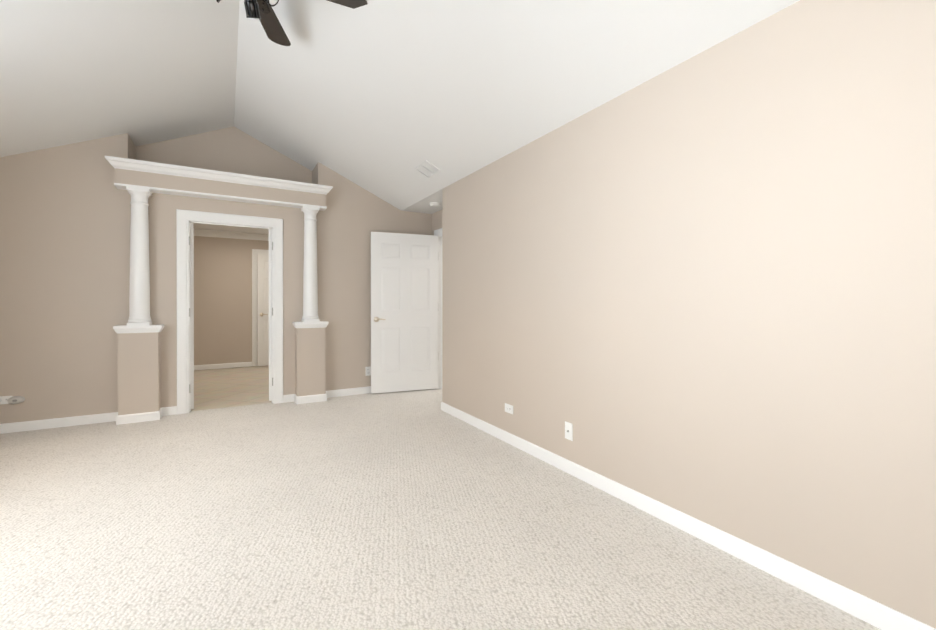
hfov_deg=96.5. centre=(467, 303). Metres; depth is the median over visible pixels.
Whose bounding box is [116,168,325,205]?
beam
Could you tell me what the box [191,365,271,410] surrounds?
floor
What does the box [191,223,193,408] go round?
double door
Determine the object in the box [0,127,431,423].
wall
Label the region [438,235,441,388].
trim
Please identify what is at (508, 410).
outlet
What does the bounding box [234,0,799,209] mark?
ceiling slope
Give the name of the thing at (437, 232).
door frame
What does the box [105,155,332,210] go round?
crown molding
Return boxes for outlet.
[0,396,12,403]
[365,366,370,375]
[505,403,512,413]
[565,421,572,440]
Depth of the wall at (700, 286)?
1.86 m
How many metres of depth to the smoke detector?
5.08 m
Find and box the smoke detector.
[430,202,440,206]
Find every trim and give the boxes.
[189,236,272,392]
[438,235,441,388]
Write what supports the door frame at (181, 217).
attached to the wall at (65, 216)
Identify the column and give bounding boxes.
[126,186,151,325]
[301,206,319,321]
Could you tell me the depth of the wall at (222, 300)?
7.33 m
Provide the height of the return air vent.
0.082 m
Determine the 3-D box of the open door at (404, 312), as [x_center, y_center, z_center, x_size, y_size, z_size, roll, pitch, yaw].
[-0.819,0.109,5.433,0.884,2.030,0.224,0,0,-30]
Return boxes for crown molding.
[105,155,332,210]
[194,229,268,240]
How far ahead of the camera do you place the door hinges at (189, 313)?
4.37 m
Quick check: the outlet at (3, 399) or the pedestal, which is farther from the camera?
the pedestal
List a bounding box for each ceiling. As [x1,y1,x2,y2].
[194,223,268,233]
[401,189,441,213]
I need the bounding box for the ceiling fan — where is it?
[215,0,367,45]
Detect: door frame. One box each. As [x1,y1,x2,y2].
[176,209,282,413]
[434,228,441,235]
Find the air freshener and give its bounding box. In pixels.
[7,396,24,403]
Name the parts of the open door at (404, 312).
handle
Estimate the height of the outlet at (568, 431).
0.115 m
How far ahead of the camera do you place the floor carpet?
2.05 m
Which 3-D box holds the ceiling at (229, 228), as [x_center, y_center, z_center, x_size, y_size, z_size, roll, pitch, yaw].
[-3.412,-1.316,6.099,2.640,0.100,3.260,0,0,-30]
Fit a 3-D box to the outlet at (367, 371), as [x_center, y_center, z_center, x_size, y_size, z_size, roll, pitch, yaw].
[-1.270,0.855,5.318,0.070,0.115,0.006,0,0,-30]
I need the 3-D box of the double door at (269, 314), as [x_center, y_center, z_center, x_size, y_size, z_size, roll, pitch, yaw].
[-2.357,0.129,5.070,0.035,2.000,0.410,0,0,-15]
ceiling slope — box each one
[0,0,238,156]
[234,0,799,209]
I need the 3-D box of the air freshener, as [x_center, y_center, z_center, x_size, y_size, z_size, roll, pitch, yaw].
[-4.017,0.856,3.710,0.111,0.070,0.042,0,0,-30]
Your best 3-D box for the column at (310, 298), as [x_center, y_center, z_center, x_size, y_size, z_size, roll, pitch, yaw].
[-1.842,-0.457,4.884,0.184,1.330,0.184,0,0,-30]
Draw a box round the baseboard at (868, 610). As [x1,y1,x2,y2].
[0,362,935,629]
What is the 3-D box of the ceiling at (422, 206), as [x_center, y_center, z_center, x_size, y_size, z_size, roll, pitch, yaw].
[1.111,-1.288,5.895,3.813,0.100,3.740,0,0,-30]
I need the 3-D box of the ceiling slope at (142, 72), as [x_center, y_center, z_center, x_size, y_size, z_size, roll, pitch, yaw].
[-1.807,-1.676,1.233,2.050,1.012,7.590,0,0,-30]
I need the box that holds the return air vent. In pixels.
[414,160,441,178]
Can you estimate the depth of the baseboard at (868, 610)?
2.21 m
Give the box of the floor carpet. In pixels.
[0,389,880,629]
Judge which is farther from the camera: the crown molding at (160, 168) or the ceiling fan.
the crown molding at (160, 168)
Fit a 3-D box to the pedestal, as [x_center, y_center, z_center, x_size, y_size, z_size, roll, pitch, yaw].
[-2.525,0.674,4.486,1.955,0.930,0.190,0,0,-30]
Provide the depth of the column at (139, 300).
4.03 m
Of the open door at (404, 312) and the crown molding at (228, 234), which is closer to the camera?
the open door at (404, 312)
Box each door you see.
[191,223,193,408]
[257,254,268,365]
[269,229,270,400]
[371,232,437,393]
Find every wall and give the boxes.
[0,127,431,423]
[194,236,268,365]
[432,210,441,234]
[442,0,935,628]
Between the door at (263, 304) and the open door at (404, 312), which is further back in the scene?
the door at (263, 304)
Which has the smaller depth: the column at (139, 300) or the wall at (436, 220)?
the column at (139, 300)

